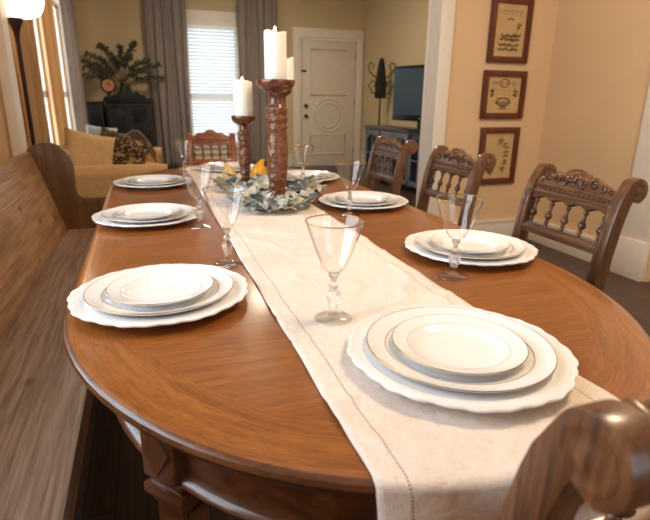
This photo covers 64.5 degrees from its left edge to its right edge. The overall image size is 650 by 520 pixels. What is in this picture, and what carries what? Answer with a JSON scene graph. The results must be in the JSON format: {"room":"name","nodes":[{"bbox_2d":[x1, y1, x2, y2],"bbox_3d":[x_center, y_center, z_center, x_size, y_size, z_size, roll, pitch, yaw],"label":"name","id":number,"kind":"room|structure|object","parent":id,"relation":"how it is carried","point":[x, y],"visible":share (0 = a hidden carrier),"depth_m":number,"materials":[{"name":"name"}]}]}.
{"room":"dining room","nodes":[
{"label":"dining room","id":0,"kind":"room"},
{"bbox_2d":[0,82,12,163],"bbox_3d":[-1.905,-1.313,2.836,0.150,3.000,0.150,-5,18,-18],"label":"wall","id":1,"kind":"structure","parent":0,"point":[6,154],"depth_m":2.97,"materials":[{"name":"beige paint"}]},
{"bbox_2d":[0,0,26,156],"bbox_3d":[-1.807,-1.080,2.933,0.055,2.500,0.172,-5,18,-18],"label":"trim","id":2,"kind":"structure","parent":1,"relation":"attached to","point":[8,79],"depth_m":2.92,"materials":[{"name":"white paint"}]},
{"bbox_2d":[36,0,73,143],"bbox_3d":[-2.016,-1.272,2.701,0.150,3.000,10.300,-5,18,-18],"label":"wall","id":3,"kind":"structure","parent":0,"point":[53,1],"depth_m":6.54,"materials":[{"name":"beige paint"}]},
{"bbox_2d":[33,18,53,142],"bbox_3d":[-2.691,-1.750,4.830,0.150,2.200,1.390,-5,18,-18],"label":"window","id":4,"kind":"structure","parent":3,"relation":"in","point":[34,19],"depth_m":5.29,"materials":[{"name":"white paint"}]},
{"bbox_2d":[52,0,71,128],"bbox_3d":[-3.199,-2.205,6.261,0.150,2.200,1.420,-5,18,-18],"label":"window","id":5,"kind":"structure","parent":3,"relation":"in","point":[53,4],"depth_m":6.66,"materials":[{"name":"white paint"}]},
{"bbox_3d":[-2.624,-3.210,4.693,0.055,0.056,4.256,-5,18,-18],"label":"curtain rod","id":6,"kind":"object","parent":3,"relation":"attached to","visible":0},
{"bbox_2d":[8,19,50,147],"bbox_3d":[-2.142,-1.459,3.693,0.073,2.700,0.906,-5,18,-18],"label":"window curtain","id":7,"kind":"object","parent":6,"relation":"hanging from","point":[27,33],"visible":0.4,"depth_m":3.75,"materials":[{"name":"beige fabric"}]},
{"bbox_2d":[39,0,67,144],"bbox_3d":[-2.520,-1.802,4.769,0.073,2.700,0.724,-5,18,-18],"label":"window curtain","id":8,"kind":"object","parent":6,"relation":"hanging from","point":[46,20],"visible":0.58,"depth_m":4.69,"materials":[{"name":"beige fabric"}]},
{"bbox_2d":[58,0,87,132],"bbox_3d":[-3.099,-2.317,6.387,0.072,2.700,1.176,-5,18,-18],"label":"window curtain","id":9,"kind":"object","parent":6,"relation":"hanging from","point":[66,7],"visible":0.65,"depth_m":6.15,"materials":[{"name":"grey fabric"}]},
{"bbox_2d":[73,0,365,165],"bbox_3d":[-1.494,-2.971,8.135,4.790,3.000,0.150,-5,18,-18],"label":"wall","id":10,"kind":"structure","parent":0,"point":[111,23],"depth_m":7.65,"materials":[{"name":"beige paint"}]},
{"bbox_2d":[186,9,239,153],"bbox_3d":[-1.738,-2.735,8.057,1.020,2.110,0.150,-5,18,-18],"label":"window","id":11,"kind":"structure","parent":10,"relation":"in","point":[193,17],"depth_m":7.82,"materials":[{"name":"white paint"}]},
{"bbox_2d":[187,24,239,143],"bbox_3d":[-1.719,-2.689,8.012,0.804,1.747,0.045,-5,18,-18],"label":"window blind","id":12,"kind":"object","parent":11,"relation":"attached to","point":[204,27],"visible":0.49,"depth_m":7.94,"materials":[{"name":"white paint"}]},
{"bbox_2d":[195,155,292,166],"bbox_3d":[-2.075,-1.552,8.283,3.240,0.190,0.026,-5,18,-18],"label":"baseboard","id":13,"kind":"structure","parent":10,"relation":"attached to","point":[290,157],"depth_m":8.48,"materials":[{"name":"white paint"}]},
{"bbox_2d":[292,27,363,166],"bbox_3d":[0.052,-2.697,8.672,1.225,2.195,0.030,-5,18,-18],"label":"trim","id":14,"kind":"structure","parent":10,"relation":"attached to","point":[298,33],"depth_m":8.53,"materials":[{"name":"white paint"}]},
{"bbox_2d":[301,38,355,165],"bbox_3d":[0.061,-2.633,8.726,0.976,2.030,0.094,-5,18,-18],"label":"door","id":15,"kind":"structure","parent":10,"relation":"in","point":[327,66],"depth_m":8.71,"materials":[{"name":"beige paint"}]},
{"bbox_3d":[-1.670,-4.083,7.513,2.195,0.056,0.056,-5,18,-18],"label":"curtain rod","id":16,"kind":"object","parent":10,"relation":"attached to","visible":0},
{"bbox_2d":[142,0,193,168],"bbox_3d":[-2.326,-2.723,7.711,0.595,2.700,0.083,-5,18,-18],"label":"window curtain","id":17,"kind":"object","parent":16,"relation":"hanging from","point":[165,26],"visible":0.91,"depth_m":7.70,"materials":[{"name":"grey fabric"}]},
{"bbox_2d":[236,0,276,165],"bbox_3d":[-1.050,-2.837,8.129,0.628,2.700,0.084,-5,18,-18],"label":"window curtain","id":18,"kind":"object","parent":16,"relation":"hanging from","point":[254,17],"visible":0.47,"depth_m":7.98,"materials":[{"name":"grey fabric"}]},
{"bbox_2d":[73,164,649,519],"bbox_3d":[0.158,0.010,3.882,5.100,0.100,10.700,-5,18,-18],"label":"floor","id":19,"kind":"structure","parent":0,"point":[113,476],"depth_m":1.71,"materials":[{"name":"brown wood"}]},
{"bbox_2d":[4,0,43,144],"bbox_3d":[-1.871,-0.776,3.298,0.356,1.700,0.356,-5,18,-18],"label":"floor lamp","id":20,"kind":"object","parent":19,"relation":"on","point":[16,10],"visible":0.6,"depth_m":3.08,"materials":[{"name":"brown metal"}]},
{"bbox_2d":[0,142,105,519],"bbox_3d":[-0.967,0.157,1.733,0.445,0.879,2.609,-5,18,-18],"label":"wooden bench","id":21,"kind":"object","parent":19,"relation":"on","point":[47,227],"visible":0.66,"depth_m":1.59,"materials":[{"name":"brown wood"}]},
{"bbox_2d":[86,101,105,127],"bbox_3d":[-3.343,-1.756,7.460,0.350,1.040,0.362,-5,18,-18],"label":"chest","id":22,"kind":"object","parent":19,"relation":"on","point":[95,109],"visible":0.27,"depth_m":7.23,"materials":[{"name":"paint"}]},
{"bbox_2d":[59,142,167,196],"bbox_3d":[-1.819,-0.651,4.504,0.833,0.740,1.570,-5,18,-18],"label":"sofa","id":23,"kind":"object","parent":19,"relation":"on","point":[91,180],"visible":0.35,"depth_m":3.75,"materials":[{"name":"beige fabric"}]},
{"bbox_2d":[64,127,114,165],"bbox_3d":[-1.831,-0.805,3.991,0.447,0.436,0.251,-11,21,-32],"label":"cushion","id":24,"kind":"object","parent":23,"relation":"on","point":[84,148],"visible":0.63,"depth_m":3.90,"materials":[{"name":"beige fabric"}]},
{"bbox_2d":[86,124,116,135],"bbox_3d":[-1.965,-1.030,4.536,0.294,0.319,0.181,-8,19,-26],"label":"round cushion","id":25,"kind":"object","parent":23,"relation":"on","point":[94,130],"visible":0.12,"depth_m":4.46,"materials":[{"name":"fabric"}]},
{"bbox_2d":[100,126,150,164],"bbox_3d":[-1.709,-0.886,4.340,0.512,0.468,0.247,-8,19,-25],"label":"throw pillow","id":26,"kind":"object","parent":23,"relation":"on","point":[127,150],"visible":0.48,"depth_m":4.29,"materials":[{"name":"brown fabric"}]},
{"bbox_2d":[124,130,156,162],"bbox_3d":[-1.714,-1.036,4.736,0.300,0.325,0.257,-5,18,-18],"label":"throw pillow","id":27,"kind":"object","parent":23,"relation":"on","point":[136,134],"visible":0.54,"depth_m":4.66,"materials":[{"name":"brown fabric"}]},
{"bbox_2d":[102,84,153,146],"bbox_3d":[-2.854,-1.906,7.565,0.660,1.277,0.399,-5,18,-18],"label":"cabinet","id":28,"kind":"object","parent":19,"relation":"on","point":[127,111],"visible":0.48,"depth_m":7.33,"materials":[{"name":"paint"}]},
{"bbox_2d":[100,77,115,97],"bbox_3d":[-3.047,-2.427,7.247,0.210,0.270,0.060,-5,18,-18],"label":"mantel clock","id":29,"kind":"object","parent":28,"relation":"on","point":[108,85],"visible":0.96,"depth_m":7.22,"materials":[{"name":"wood"}]},
{"bbox_2d":[80,40,164,92],"bbox_3d":[-2.919,-2.700,7.280,1.259,0.774,0.212,-5,18,-18],"label":"branch arrangement","id":30,"kind":"object","parent":28,"relation":"on","point":[103,71],"visible":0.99,"depth_m":7.26,"materials":[{"name":"green plant"}]},
{"bbox_2d":[184,130,236,166],"bbox_3d":[-0.645,-0.298,3.117,0.305,0.927,0.492,-5,18,-18],"label":"dining chair","id":31,"kind":"object","parent":19,"relation":"on","point":[210,138],"visible":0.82,"depth_m":3.18,"materials":[{"name":"orange wood"}]},
{"bbox_2d":[63,166,649,519],"bbox_3d":[-0.188,0.210,1.795,1.044,0.760,2.560,-5,18,-18],"label":"dining table","id":32,"kind":"object","parent":19,"relation":"on","point":[222,411],"visible":0.34,"depth_m":0.73,"materials":[{"name":"brown wood"}]},
{"bbox_2d":[91,204,196,226],"bbox_3d":[-0.535,-0.132,1.566,0.319,0.020,0.317,-7,19,-23],"label":"charger plate","id":33,"kind":"object","parent":32,"relation":"on","point":[97,217],"visible":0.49,"depth_m":1.48,"materials":[{"name":"white ceramic"}]},
{"bbox_2d":[101,203,192,223],"bbox_3d":[-0.536,-0.138,1.563,0.262,0.021,0.262,-7,19,-23],"label":"dinner plate","id":34,"kind":"object","parent":33,"relation":"on","point":[109,214],"visible":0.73,"depth_m":1.54,"materials":[{"name":"white ceramic"}]},
{"bbox_2d":[115,204,179,219],"bbox_3d":[-0.536,-0.141,1.562,0.189,0.018,0.189,-5,18,-18],"label":"salad plate","id":35,"kind":"object","parent":34,"relation":"on","point":[151,211],"visible":1,"depth_m":1.58,"materials":[{"name":"white ceramic"}]},
{"bbox_2d":[113,177,191,188],"bbox_3d":[-0.723,-0.326,2.176,0.319,0.020,0.317,5,18,15],"label":"charger plate","id":36,"kind":"object","parent":32,"relation":"on","point":[118,182],"visible":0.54,"depth_m":2.10,"materials":[{"name":"white ceramic"}]},
{"bbox_2d":[120,175,184,185],"bbox_3d":[-0.724,-0.332,2.174,0.262,0.021,0.262,-7,19,-23],"label":"dinner plate","id":37,"kind":"object","parent":36,"relation":"on","point":[126,180],"visible":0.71,"depth_m":2.14,"materials":[{"name":"white ceramic"}]},
{"bbox_2d":[129,175,175,183],"bbox_3d":[-0.724,-0.336,2.173,0.189,0.018,0.189,-5,18,-18],"label":"salad plate","id":38,"kind":"object","parent":37,"relation":"on","point":[149,179],"visible":0.98,"depth_m":2.20,"materials":[{"name":"white ceramic"}]},
{"bbox_2d":[67,264,247,327],"bbox_3d":[-0.300,0.064,0.952,0.317,0.020,0.319,-11,21,-33],"label":"charger plate","id":39,"kind":"object","parent":32,"relation":"on","point":[78,308],"visible":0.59,"depth_m":0.86,"materials":[{"name":"white ceramic"}]},
{"bbox_2d":[83,264,233,315],"bbox_3d":[-0.301,0.058,0.951,0.262,0.021,0.262,-7,19,-23],"label":"dinner plate","id":40,"kind":"object","parent":39,"relation":"on","point":[95,296],"visible":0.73,"depth_m":0.92,"materials":[{"name":"white ceramic"}]},
{"bbox_2d":[106,268,213,305],"bbox_3d":[-0.301,0.054,0.949,0.189,0.018,0.189,-5,18,-18],"label":"salad plate","id":41,"kind":"object","parent":40,"relation":"on","point":[158,286],"visible":1,"depth_m":0.96,"materials":[{"name":"white ceramic"}]},
{"bbox_2d":[171,140,193,177],"bbox_3d":[-0.644,-0.459,2.351,0.098,0.171,0.098,1,17,2],"label":"goblet","id":42,"kind":"object","parent":32,"relation":"on","point":[183,161],"visible":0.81,"depth_m":2.35,"materials":[{"name":"clear glass"}]},
{"bbox_2d":[179,165,214,228],"bbox_3d":[-0.360,-0.177,1.466,0.098,0.171,0.098,9,19,24],"label":"goblet","id":43,"kind":"object","parent":32,"relation":"on","point":[199,212],"visible":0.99,"depth_m":1.47,"materials":[{"name":"clear glass"}]},
{"bbox_2d":[201,185,246,267],"bbox_3d":[-0.218,-0.073,1.139,0.098,0.171,0.098,-14,23,-40],"label":"goblet","id":44,"kind":"object","parent":32,"relation":"on","point":[227,245],"visible":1,"depth_m":1.14,"materials":[{"name":"clear glass"}]},
{"bbox_2d":[202,189,245,227],"bbox_3d":[-0.218,-0.111,1.127,0.096,0.088,0.096,-14,23,-40],"label":"bowl","id":45,"kind":"object","parent":44,"relation":"on","point":[202,189],"depth_m":1.10,"materials":[{"name":"clear glass"}]},
{"bbox_2d":[291,144,313,178],"bbox_3d":[-0.094,-0.400,2.188,0.098,0.171,0.098,8,19,22],"label":"goblet","id":46,"kind":"object","parent":32,"relation":"on","point":[302,175],"visible":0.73,"depth_m":2.19,"materials":[{"name":"clear glass"}]},
{"bbox_2d":[287,173,339,181],"bbox_3d":[-0.091,-0.383,2.384,0.317,0.020,0.319,-4,18,-14],"label":"charger plate","id":47,"kind":"object","parent":32,"relation":"on","point":[335,176],"visible":0.26,"depth_m":2.32,"materials":[{"name":"white ceramic"}]},
{"bbox_2d":[287,170,333,179],"bbox_3d":[-0.090,-0.389,2.382,0.262,0.021,0.262,-3,18,-13],"label":"dinner plate","id":48,"kind":"object","parent":47,"relation":"on","point":[328,174],"visible":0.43,"depth_m":2.40,"materials":[{"name":"white ceramic"}]},
{"bbox_2d":[287,170,325,177],"bbox_3d":[-0.090,-0.392,2.381,0.189,0.018,0.189,-5,18,-18],"label":"salad plate","id":49,"kind":"object","parent":48,"relation":"on","point":[307,173],"visible":0.74,"depth_m":2.42,"materials":[{"name":"white ceramic"}]},
{"bbox_2d":[335,160,365,217],"bbox_3d":[0.079,-0.225,1.635,0.098,0.171,0.098,-15,23,-41],"label":"goblet","id":50,"kind":"object","parent":32,"relation":"on","point":[349,202],"visible":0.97,"depth_m":1.64,"materials":[{"name":"clear glass"}]},
{"bbox_2d":[318,194,408,209],"bbox_3d":[0.136,-0.208,1.836,0.317,0.020,0.319,9,19,24],"label":"charger plate","id":51,"kind":"object","parent":32,"relation":"on","point":[402,201],"visible":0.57,"depth_m":1.76,"materials":[{"name":"white ceramic"}]},
{"bbox_2d":[326,191,399,206],"bbox_3d":[0.136,-0.213,1.833,0.262,0.021,0.262,-7,19,-23],"label":"dinner plate","id":52,"kind":"object","parent":51,"relation":"on","point":[333,196],"visible":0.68,"depth_m":1.82,"materials":[{"name":"white ceramic"}]},
{"bbox_2d":[337,192,389,203],"bbox_3d":[0.136,-0.217,1.832,0.189,0.018,0.189,-5,18,-18],"label":"salad plate","id":53,"kind":"object","parent":52,"relation":"on","point":[357,197],"visible":0.86,"depth_m":1.86,"materials":[{"name":"white ceramic"}]},
{"bbox_2d":[187,166,620,519],"bbox_3d":[-0.184,-0.038,1.717,0.359,0.260,2.607,-5,18,-18],"label":"table runner","id":54,"kind":"object","parent":32,"relation":"on","point":[424,460],"visible":0.52,"depth_m":0.67,"materials":[{"name":"beige fabric"}]},
{"bbox_2d":[196,164,254,171],"bbox_3d":[-0.497,-0.471,2.642,0.317,0.020,0.319,2,17,5],"label":"charger plate","id":55,"kind":"object","parent":54,"relation":"on","point":[198,167],"visible":0.26,"depth_m":2.57,"materials":[{"name":"white ceramic"}]},
{"bbox_2d":[202,162,253,169],"bbox_3d":[-0.497,-0.478,2.641,0.262,0.021,0.262,-3,18,-13],"label":"dinner plate","id":56,"kind":"object","parent":55,"relation":"on","point":[207,165],"visible":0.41,"depth_m":2.58,"materials":[{"name":"white ceramic"}]},
{"bbox_2d":[209,162,239,167],"bbox_3d":[-0.497,-0.481,2.639,0.189,0.018,0.189,-5,18,-18],"label":"salad plate","id":57,"kind":"object","parent":56,"relation":"on","point":[219,164],"visible":0.62,"depth_m":2.68,"materials":[{"name":"white ceramic"}]},
{"bbox_2d":[222,159,236,178],"bbox_3d":[-0.430,-0.405,2.311,0.063,0.093,0.063,2,17,3],"label":"gourd","id":58,"kind":"object","parent":54,"relation":"on","point":[227,168],"visible":0.75,"depth_m":2.29,"materials":[{"name":"gold plant"}]},
{"bbox_2d":[231,115,255,183],"bbox_3d":[-0.318,-0.420,2.036,0.094,0.290,0.094,-5,18,-18],"label":"candlestick","id":59,"kind":"object","parent":54,"relation":"on","point":[243,122],"visible":0.89,"depth_m":2.01,"materials":[{"name":"brown wood"}]},
{"bbox_2d":[232,77,252,115],"bbox_3d":[-0.315,-0.625,1.971,0.074,0.150,0.074,-5,18,-18],"label":"pillar candle","id":60,"kind":"object","parent":59,"relation":"on","point":[242,89],"visible":0.91,"depth_m":1.95,"materials":[{"name":"beige wax"}]},
{"bbox_2d":[231,115,255,129],"bbox_3d":[-0.316,-0.533,2.000,0.094,0.054,0.094,-5,18,-18],"label":"cup","id":61,"kind":"object","parent":59,"relation":"on","point":[243,122],"depth_m":1.97,"materials":[{"name":"brown wood"}]},
{"bbox_2d":[250,155,266,175],"bbox_3d":[-0.307,-0.429,2.369,0.074,0.108,0.073,2,17,3],"label":"gourd","id":62,"kind":"object","parent":54,"relation":"on","point":[259,167],"visible":0.72,"depth_m":2.35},
{"bbox_2d":[208,172,326,212],"bbox_3d":[-0.192,-0.274,1.916,0.432,0.075,0.680,-5,18,-18],"label":"eucalyptus garland","id":63,"kind":"object","parent":54,"relation":"on","point":[308,188],"visible":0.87,"depth_m":1.78,"materials":[{"name":"green plant"}]},
{"bbox_2d":[256,79,294,206],"bbox_3d":[-0.166,-0.399,1.767,0.130,0.414,0.130,-5,18,-18],"label":"candlestick","id":64,"kind":"object","parent":54,"relation":"on","point":[276,110],"visible":0.92,"depth_m":1.73,"materials":[{"name":"brown wood"}]},
{"bbox_2d":[264,26,286,78],"bbox_3d":[-0.162,-0.673,1.681,0.073,0.171,0.073,-5,18,-18],"label":"pillar candle","id":65,"kind":"object","parent":64,"relation":"on","point":[275,51],"visible":0.87,"depth_m":1.66,"materials":[{"name":"beige wax"}]},
{"bbox_2d":[256,79,294,103],"bbox_3d":[-0.164,-0.560,1.717,0.130,0.077,0.130,-5,18,-18],"label":"cup","id":66,"kind":"object","parent":64,"relation":"on","point":[275,88],"depth_m":1.68,"materials":[{"name":"brown wood"}]},
{"bbox_2d":[283,88,291,188],"bbox_3d":[-0.161,-0.452,1.959,0.076,0.400,0.076,-5,18,-18],"label":"candlestick","id":67,"kind":"object","parent":54,"relation":"on","point":[287,92],"visible":0.13,"depth_m":1.93,"materials":[{"name":"brown wood"}]},
{"bbox_2d":[283,88,291,106],"bbox_3d":[-0.159,-0.608,1.911,0.076,0.074,0.076,-5,18,-18],"label":"cup","id":68,"kind":"object","parent":67,"relation":"on","point":[287,92],"depth_m":1.90,"materials":[{"name":"brown wood"}]},
{"bbox_2d":[287,57,293,87],"bbox_3d":[-0.148,-0.696,1.886,0.068,0.121,0.068,-5,18,-18],"label":"pillar candle","id":69,"kind":"object","parent":67,"relation":"on","point":[290,61],"visible":0.19,"depth_m":1.86,"materials":[{"name":"beige wax"}]},
{"bbox_2d":[305,214,364,325],"bbox_3d":[0.015,0.018,0.851,0.098,0.171,0.098,-5,18,-18],"label":"goblet","id":70,"kind":"object","parent":54,"relation":"on","point":[333,295],"visible":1,"depth_m":0.85,"materials":[{"name":"clear glass"}]},
{"bbox_2d":[306,224,363,273],"bbox_3d":[0.015,-0.020,0.839,0.096,0.088,0.096,-5,18,-18],"label":"bowl","id":71,"kind":"object","parent":70,"relation":"on","point":[362,225],"depth_m":0.82,"materials":[{"name":"clear glass"}]},
{"bbox_2d":[347,305,578,412],"bbox_3d":[0.192,0.134,0.743,0.319,0.020,0.317,6,18,15],"label":"charger plate","id":72,"kind":"object","parent":54,"relation":"on","point":[561,381],"visible":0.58,"depth_m":0.65,"materials":[{"name":"white ceramic"}]},
{"bbox_2d":[366,307,556,392],"bbox_3d":[0.191,0.127,0.741,0.262,0.021,0.262,-3,18,-13],"label":"dinner plate","id":73,"kind":"object","parent":72,"relation":"on","point":[541,362],"visible":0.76,"depth_m":0.70,"materials":[{"name":"white ceramic"}]},
{"bbox_2d":[392,314,528,375],"bbox_3d":[0.191,0.124,0.740,0.189,0.018,0.189,-5,18,-18],"label":"salad plate","id":74,"kind":"object","parent":73,"relation":"on","point":[449,343],"visible":1,"depth_m":0.75,"materials":[{"name":"white ceramic"}]},
{"bbox_2d":[436,193,484,281],"bbox_3d":[0.274,-0.045,1.072,0.098,0.171,0.098,-6,19,-20],"label":"goblet","id":75,"kind":"object","parent":32,"relation":"on","point":[454,258],"visible":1,"depth_m":1.08,"materials":[{"name":"clear glass"}]},
{"bbox_2d":[437,199,483,240],"bbox_3d":[0.274,-0.084,1.060,0.096,0.088,0.096,-6,19,-20],"label":"bowl","id":76,"kind":"object","parent":75,"relation":"on","point":[437,199],"depth_m":1.04,"materials":[{"name":"clear glass"}]},
{"bbox_2d":[405,229,537,265],"bbox_3d":[0.355,-0.028,1.274,0.317,0.020,0.319,9,19,24],"label":"charger plate","id":77,"kind":"object","parent":32,"relation":"on","point":[529,254],"visible":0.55,"depth_m":1.20,"materials":[{"name":"white ceramic"}]},
{"bbox_2d":[415,229,525,259],"bbox_3d":[0.355,-0.034,1.271,0.262,0.021,0.262,-7,19,-23],"label":"dinner plate","id":78,"kind":"object","parent":77,"relation":"on","point":[517,247],"visible":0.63,"depth_m":1.25,"materials":[{"name":"white ceramic"}]},
{"bbox_2d":[430,232,509,253],"bbox_3d":[0.355,-0.038,1.270,0.189,0.018,0.189,-5,18,-18],"label":"salad plate","id":79,"kind":"object","parent":78,"relation":"on","point":[473,243],"visible":0.91,"depth_m":1.29,"materials":[{"name":"white ceramic"}]},
{"bbox_2d":[368,58,394,124],"bbox_3d":[0.829,-2.159,7.809,0.368,1.695,0.273,11,20,29],"label":"tree","id":80,"kind":"object","parent":19,"relation":"on","point":[380,83],"visible":0.83,"depth_m":7.67,"materials":[{"name":"metal"}]},
{"bbox_2d":[364,135,417,195],"bbox_3d":[0.141,-0.167,2.723,0.530,0.935,0.368,-5,18,-18],"label":"dining chair","id":81,"kind":"object","parent":19,"relation":"on","point":[389,148],"visible":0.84,"depth_m":2.62,"materials":[{"name":"brown wood"}]},
{"bbox_2d":[364,125,419,187],"bbox_3d":[1.037,-1.333,6.746,0.386,0.770,1.590,-7,19,-24],"label":"base cabinet","id":82,"kind":"object","parent":19,"relation":"on","point":[372,132],"visible":0.3,"depth_m":6.58,"materials":[{"name":"grey paint"}]},
{"bbox_2d":[392,64,424,130],"bbox_3d":[1.119,-1.894,6.023,0.190,0.735,1.000,-10,20,-31],"label":"television","id":83,"kind":"object","parent":82,"relation":"on","point":[408,80],"visible":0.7,"depth_m":6.17,"materials":[{"name":"black plastic"}]},
{"bbox_2d":[417,145,495,229],"bbox_3d":[0.338,0.010,2.167,0.530,0.935,0.368,-5,18,-18],"label":"dining chair","id":84,"kind":"object","parent":19,"relation":"on","point":[456,161],"visible":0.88,"depth_m":2.06,"materials":[{"name":"brown wood"}]},
{"bbox_2d":[498,397,649,519],"bbox_3d":[0.264,0.460,0.730,0.368,0.935,0.530,-5,18,-18],"label":"dining chair","id":85,"kind":"object","parent":19,"relation":"on","point":[597,453],"visible":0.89,"depth_m":0.34,"materials":[{"name":"brown wood"}]},
{"bbox_2d":[511,163,647,291],"bbox_3d":[0.539,0.200,1.571,0.530,0.935,0.368,-5,18,-18],"label":"dining chair","id":86,"kind":"object","parent":19,"relation":"on","point":[576,187],"visible":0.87,"depth_m":1.46,"materials":[{"name":"brown wood"}]},
{"bbox_2d":[361,0,428,154],"bbox_3d":[1.526,-2.430,6.540,0.150,3.000,4.977,-5,18,-18],"label":"wall","id":87,"kind":"structure","parent":0,"point":[395,30],"depth_m":7.80,"materials":[{"name":"beige paint"}]},
{"bbox_2d":[360,154,364,165],"bbox_3d":[1.426,-1.081,6.928,0.026,0.190,4.927,-5,18,-18],"label":"baseboard","id":88,"kind":"structure","parent":87,"relation":"attached to","point":[362,155],"depth_m":9.06,"materials":[{"name":"white paint"}]},
{"bbox_2d":[439,0,558,236],"bbox_3d":[1.651,-1.627,3.985,1.630,3.000,0.176,-5,18,-18],"label":"wall","id":89,"kind":"structure","parent":0,"point":[472,17],"depth_m":3.93,"materials":[{"name":"beige paint"}]},
{"bbox_2d":[415,0,455,216],"bbox_3d":[0.822,-1.319,3.803,0.105,2.500,0.194,-5,18,-18],"label":"trim","id":90,"kind":"structure","parent":89,"relation":"attached to","point":[441,13],"depth_m":3.76,"materials":[{"name":"white paint"}]},
{"bbox_2d":[478,127,520,184],"bbox_3d":[1.362,-0.818,4.054,0.354,0.440,0.030,-5,18,-18],"label":"framed print","id":91,"kind":"object","parent":89,"relation":"attached to","point":[502,142],"visible":0.89,"depth_m":4.06,"materials":[{"name":"paper"}]},
{"bbox_2d":[479,70,527,118],"bbox_3d":[1.359,-1.253,3.914,0.385,0.351,0.030,-5,18,-18],"label":"framed print","id":92,"kind":"object","parent":89,"relation":"attached to","point":[503,92],"visible":1,"depth_m":3.91,"materials":[{"name":"paper"}]},
{"bbox_2d":[486,0,534,63],"bbox_3d":[1.360,-1.683,3.778,0.356,0.447,0.030,-5,18,-18],"label":"framed print","id":93,"kind":"object","parent":89,"relation":"attached to","point":[510,24],"visible":1,"depth_m":3.78,"materials":[{"name":"paper"}]},
{"bbox_2d":[527,0,649,281],"bbox_3d":[2.633,-0.878,1.638,0.120,3.000,5.173,-5,18,-18],"label":"wall","id":94,"kind":"structure","parent":0,"point":[599,74],"depth_m":3.62,"materials":[{"name":"beige paint"}]},
{"bbox_2d":[528,218,610,269],"bbox_3d":[1.866,-0.141,3.951,0.026,0.190,0.876,-5,18,-18],"label":"baseboard","id":95,"kind":"structure","parent":94,"relation":"attached to","point":[580,254],"depth_m":4.00,"materials":[{"name":"white paint"}]},
{"bbox_2d":[610,81,649,281],"bbox_3d":[2.244,-0.801,2.581,0.045,2.280,1.480,-5,18,-18],"label":"trim","id":96,"kind":"structure","parent":94,"relation":"attached to","point":[631,254],"depth_m":3.34,"materials":[{"name":"white paint"}]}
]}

